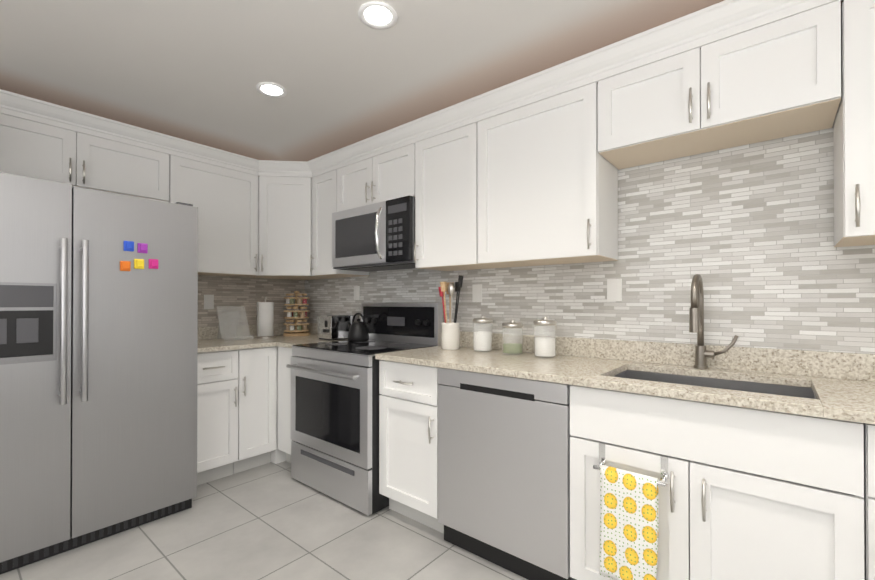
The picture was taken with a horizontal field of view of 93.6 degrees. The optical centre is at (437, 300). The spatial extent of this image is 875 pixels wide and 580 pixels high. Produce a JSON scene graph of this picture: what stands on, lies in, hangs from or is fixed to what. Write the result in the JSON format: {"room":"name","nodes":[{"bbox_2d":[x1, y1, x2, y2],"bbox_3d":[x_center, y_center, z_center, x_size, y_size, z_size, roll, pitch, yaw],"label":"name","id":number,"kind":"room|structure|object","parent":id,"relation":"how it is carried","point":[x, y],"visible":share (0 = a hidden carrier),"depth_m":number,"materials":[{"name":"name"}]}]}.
{"room":"kitchen","nodes":[
{"label":"kitchen","id":0,"kind":"room"},
{"bbox_2d":[198,176,304,326],"bbox_3d":[-2.746,0.064,2.229,0.100,2.310,4.700,0,0,40],"label":"wall","id":1,"kind":"structure","parent":0,"point":[248,293],"depth_m":3.48,"materials":[{"name":"tile"}]},
{"bbox_2d":[0,113,168,201],"bbox_3d":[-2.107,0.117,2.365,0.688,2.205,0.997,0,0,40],"label":"upper cabinet","id":2,"kind":"object","parent":1,"relation":"attached to","point":[29,148],"visible":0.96,"depth_m":2.42,"materials":[{"name":"white wood"}]},
{"bbox_2d":[204,295,213,308],"bbox_3d":[-1.818,0.015,3.265,0.008,0.116,0.072,0,0,40],"label":"electrical outlet","id":3,"kind":"object","parent":1,"relation":"attached to","point":[208,301],"visible":1,"depth_m":3.26,"materials":[{"name":"white plastic"}]},
{"bbox_2d":[168,155,257,276],"bbox_3d":[-1.719,-0.588,3.097,0.356,0.785,0.611,0,0,40],"label":"upper cabinet","id":4,"kind":"object","parent":1,"relation":"attached to","point":[224,200],"visible":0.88,"depth_m":3.04,"materials":[{"name":"white wood"}]},
{"bbox_2d":[244,176,343,279],"bbox_3d":[-1.234,-0.586,3.487,0.606,0.786,0.614,0,0,40],"label":"upper cabinet","id":5,"kind":"object","parent":1,"relation":"attached to","point":[284,227],"visible":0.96,"depth_m":3.27,"materials":[{"name":"white wood"}]},
{"bbox_2d":[0,461,527,579],"bbox_3d":[-0.583,1.249,0.366,5.800,0.080,4.800,0,0,40],"label":"floor","id":6,"kind":"structure","parent":0,"point":[270,521],"depth_m":2.03,"materials":[{"name":"tile"}]},
{"bbox_2d":[0,172,197,574],"bbox_3d":[-2.000,0.326,2.280,0.923,1.787,0.944,0,0,40],"label":"fridge","id":7,"kind":"object","parent":6,"relation":"on","point":[98,352],"visible":1,"depth_m":2.03,"materials":[{"name":"grey metal"}]},
{"bbox_2d":[197,350,237,485],"bbox_3d":[-1.702,0.781,2.882,0.646,0.884,0.341,0,0,40],"label":"base cabinet","id":8,"kind":"object","parent":6,"relation":"on","point":[217,414],"visible":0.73,"depth_m":2.74,"materials":[{"name":"white wood"}]},
{"bbox_2d":[198,323,285,352],"bbox_3d":[-1.413,0.275,3.226,0.658,0.130,1.238,0,0,40],"label":"countertop","id":9,"kind":"structure","parent":8,"relation":"on","point":[208,341],"depth_m":3.14,"materials":[{"name":"stone"}]},
{"bbox_2d":[216,306,253,340],"bbox_3d":[-1.614,0.178,3.238,0.244,0.262,0.220,0,0,40],"label":"acrylic bookstand","id":10,"kind":"object","parent":9,"relation":"on","point":[224,324],"visible":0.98,"depth_m":3.24,"materials":[{"name":"white"}]},
{"bbox_2d":[254,296,275,337],"bbox_3d":[-1.430,0.139,3.411,0.170,0.342,0.170,0,0,40],"label":"paper towel holder","id":11,"kind":"object","parent":9,"relation":"on","point":[265,319],"visible":1,"depth_m":3.36,"materials":[{"name":"white paper"}]},
{"bbox_2d":[283,291,309,335],"bbox_3d":[-1.244,0.114,3.627,0.220,0.394,0.220,0,0,40],"label":"spice rack","id":12,"kind":"object","parent":9,"relation":"on","point":[300,329],"visible":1,"depth_m":3.57,"materials":[{"name":"brown wood"}]},
{"bbox_2d":[233,346,285,473],"bbox_3d":[-1.307,0.784,3.359,0.646,0.884,0.888,0,0,40],"label":"base cabinet","id":13,"kind":"object","parent":6,"relation":"on","point":[257,378],"visible":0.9,"depth_m":2.96,"materials":[{"name":"white wood"}]},
{"bbox_2d":[278,347,292,462],"bbox_3d":[-0.885,0.783,3.195,0.326,0.884,0.608,0,0,40],"label":"base cabinet","id":14,"kind":"object","parent":6,"relation":"on","point":[284,393],"visible":0.26,"depth_m":2.99,"materials":[{"name":"white wood"}]},
{"bbox_2d":[278,323,347,347],"bbox_3d":[-0.869,0.274,3.165,0.258,0.130,0.638,0,0,40],"label":"countertop","id":15,"kind":"structure","parent":14,"relation":"on","point":[283,341],"depth_m":3.31,"materials":[{"name":"stone"}]},
{"bbox_2d":[317,315,358,340],"bbox_3d":[-0.794,0.215,3.270,0.180,0.187,0.285,0,0,40],"label":"toaster","id":16,"kind":"object","parent":15,"relation":"on","point":[332,327],"visible":0.92,"depth_m":3.18,"materials":[{"name":"silver metal"}]},
{"bbox_2d":[286,303,442,514],"bbox_3d":[-0.502,0.622,2.773,0.796,1.200,0.735,0,0,40],"label":"range","id":17,"kind":"object","parent":6,"relation":"on","point":[334,426],"visible":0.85,"depth_m":2.54,"materials":[{"name":"silver metal"}]},
{"bbox_2d":[347,313,368,341],"bbox_3d":[-0.612,0.200,3.096,0.203,0.212,0.156,0,0,40],"label":"kettle","id":18,"kind":"object","parent":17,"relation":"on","point":[358,331],"visible":1,"depth_m":3.03,"materials":[{"name":"black metal"}]},
{"bbox_2d":[379,360,443,533],"bbox_3d":[0.015,0.779,2.425,0.434,0.884,0.646,0,0,40],"label":"base cabinet","id":19,"kind":"object","parent":6,"relation":"on","point":[408,442],"visible":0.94,"depth_m":2.21,"materials":[{"name":"white wood"}]},
{"bbox_2d":[438,368,575,579],"bbox_3d":[0.448,0.779,2.074,0.669,0.879,0.598,0,0,40],"label":"dishwasher","id":20,"kind":"object","parent":6,"relation":"on","point":[504,472],"visible":0.75,"depth_m":1.81,"materials":[{"name":"grey metal"}]},
{"bbox_2d":[570,385,863,579],"bbox_3d":[1.022,0.774,1.591,0.821,0.884,0.646,0,0,40],"label":"base cabinet","id":21,"kind":"object","parent":6,"relation":"on","point":[750,494],"visible":0.81,"depth_m":1.31,"materials":[{"name":"white wood"}]},
{"bbox_2d":[375,331,874,424],"bbox_3d":[0.897,0.366,1.702,2.718,0.330,0.638,0,0,40],"label":"countertop","id":22,"kind":"structure","parent":21,"relation":"on","point":[833,385],"depth_m":1.71,"materials":[{"name":"stone"}]},
{"bbox_2d":[438,275,462,349],"bbox_3d":[0.081,0.077,2.562,0.162,0.457,0.148,0,0,40],"label":"utensil crock","id":23,"kind":"object","parent":22,"relation":"on","point":[450,334],"visible":1,"depth_m":2.52,"materials":[{"name":"white ceramic"}]},
{"bbox_2d":[473,315,492,351],"bbox_3d":[0.270,0.198,2.445,0.120,0.214,0.120,0,0,40],"label":"canister","id":24,"kind":"object","parent":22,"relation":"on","point":[482,340],"visible":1,"depth_m":2.40,"materials":[{"name":"clear glass"}]},
{"bbox_2d":[502,320,522,354],"bbox_3d":[0.424,0.207,2.317,0.120,0.194,0.120,0,0,40],"label":"canister","id":25,"kind":"object","parent":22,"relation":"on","point":[513,348],"visible":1,"depth_m":2.27,"materials":[{"name":"clear glass"}]},
{"bbox_2d":[533,317,556,357],"bbox_3d":[0.574,0.196,2.193,0.120,0.214,0.120,0,0,40],"label":"canister","id":26,"kind":"object","parent":22,"relation":"on","point":[545,346],"visible":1,"depth_m":2.15,"materials":[{"name":"clear glass"}]},
{"bbox_2d":[689,274,738,368],"bbox_3d":[1.153,0.094,1.717,0.163,0.412,0.219,0,0,40],"label":"faucet","id":27,"kind":"object","parent":22,"relation":"on","point":[696,319],"visible":0.92,"depth_m":1.78,"materials":[{"name":"silver metal"}]},
{"bbox_2d":[593,443,667,579],"bbox_3d":[0.682,0.770,1.460,0.238,0.459,0.067,0,0,40],"label":"hanging towel","id":28,"kind":"object","parent":21,"relation":"hanging from","point":[629,518],"visible":1,"depth_m":1.44,"materials":[{"name":"yellow fabric"}]},
{"bbox_2d":[863,423,874,579],"bbox_3d":[1.641,0.771,1.079,0.776,0.884,0.646,0,0,40],"label":"base cabinet","id":29,"kind":"object","parent":6,"relation":"on","point":[869,501],"visible":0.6,"depth_m":1.11,"materials":[{"name":"white wood"}]},
{"bbox_2d":[0,0,843,161],"bbox_3d":[-0.583,-1.141,0.380,5.800,0.080,4.800,0,0,40],"label":"ceiling","id":30,"kind":"structure","parent":0,"point":[199,71],"depth_m":1.84,"materials":[{"name":"paint"}]},
{"bbox_2d":[256,82,286,97],"bbox_3d":[-0.858,-1.087,2.126,0.150,0.008,0.150,0,0,40],"label":"recessed light","id":31,"kind":"object","parent":30,"relation":"in","point":[271,89],"visible":1,"depth_m":2.12,"materials":[{"name":"white plastic"}]},
{"bbox_2d":[358,1,397,28],"bbox_3d":[-0.228,-1.090,1.575,0.150,0.008,0.150,0,0,40],"label":"recessed light","id":32,"kind":"object","parent":30,"relation":"in","point":[377,15],"visible":1,"depth_m":1.57,"materials":[{"name":"white plastic"}]},
{"bbox_2d":[0,0,841,177],"bbox_3d":[-0.367,-1.044,1.292,4.132,0.102,2.282,0,0,40],"label":"crown molding","id":33,"kind":"structure","parent":30,"relation":"attached to","point":[724,19],"depth_m":2.17,"materials":[{"name":"white wood"}]},
{"bbox_2d":[305,126,874,353],"bbox_3d":[0.916,0.064,2.183,5.600,2.310,0.100,0,0,40],"label":"wall","id":34,"kind":"structure","parent":0,"point":[746,232],"depth_m":1.86,"materials":[{"name":"tile"}]},
{"bbox_2d":[310,169,368,277],"bbox_3d":[-0.791,-0.587,3.288,0.319,0.785,0.356,0,0,40],"label":"upper cabinet","id":35,"kind":"object","parent":34,"relation":"attached to","point":[324,196],"visible":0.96,"depth_m":3.21,"materials":[{"name":"white wood"}]},
{"bbox_2d":[354,286,359,299],"bbox_3d":[-0.675,-0.059,3.430,0.072,0.116,0.008,0,0,40],"label":"electrical outlet","id":36,"kind":"object","parent":34,"relation":"attached to","point":[356,292],"visible":1,"depth_m":3.42,"materials":[{"name":"white plastic"}]},
{"bbox_2d":[337,143,414,211],"bbox_3d":[-0.359,-0.817,2.932,0.793,0.330,0.356,0,0,40],"label":"upper cabinet","id":37,"kind":"object","parent":34,"relation":"attached to","point":[390,175],"visible":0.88,"depth_m":2.79,"materials":[{"name":"white wood"}]},
{"bbox_2d":[332,195,414,271],"bbox_3d":[-0.379,-0.436,2.906,0.791,0.417,0.419,0,0,40],"label":"over-the-range microwave","id":38,"kind":"object","parent":37,"relation":"attached to","point":[379,236],"visible":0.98,"depth_m":2.75,"materials":[{"name":"silver metal"}]},
{"bbox_2d":[414,122,505,270],"bbox_3d":[0.127,-0.592,2.527,0.463,0.785,0.356,0,0,40],"label":"upper cabinet","id":39,"kind":"object","parent":34,"relation":"attached to","point":[446,201],"visible":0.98,"depth_m":2.42,"materials":[{"name":"white wood"}]},
{"bbox_2d":[472,284,481,301],"bbox_3d":[0.257,-0.043,2.658,0.072,0.116,0.008,0,0,40],"label":"electrical outlet","id":40,"kind":"object","parent":34,"relation":"attached to","point":[476,292],"visible":1,"depth_m":2.65,"materials":[{"name":"white plastic"}]},
{"bbox_2d":[477,82,617,267],"bbox_3d":[0.559,-0.594,2.170,0.649,0.785,0.356,0,0,40],"label":"upper cabinet","id":41,"kind":"object","parent":34,"relation":"attached to","point":[547,183],"visible":1,"depth_m":2.04,"materials":[{"name":"white wood"}]},
{"bbox_2d":[607,279,621,300],"bbox_3d":[0.912,-0.051,2.116,0.072,0.116,0.008,0,0,40],"label":"electrical outlet","id":42,"kind":"object","parent":34,"relation":"attached to","point":[614,289],"visible":1,"depth_m":2.11,"materials":[{"name":"white plastic"}]},
{"bbox_2d":[598,0,840,169],"bbox_3d":[1.116,-0.829,1.711,0.789,0.320,0.356,0,0,40],"label":"upper cabinet","id":43,"kind":"object","parent":34,"relation":"attached to","point":[777,79],"visible":1,"depth_m":1.57,"materials":[{"name":"white wood"}]},
{"bbox_2d":[833,0,874,246],"bbox_3d":[1.727,-0.599,1.203,0.791,0.785,0.356,0,0,40],"label":"upper cabinet","id":44,"kind":"object","parent":34,"relation":"attached to","point":[854,167],"visible":1,"depth_m":1.33,"materials":[{"name":"white wood"}]}
]}

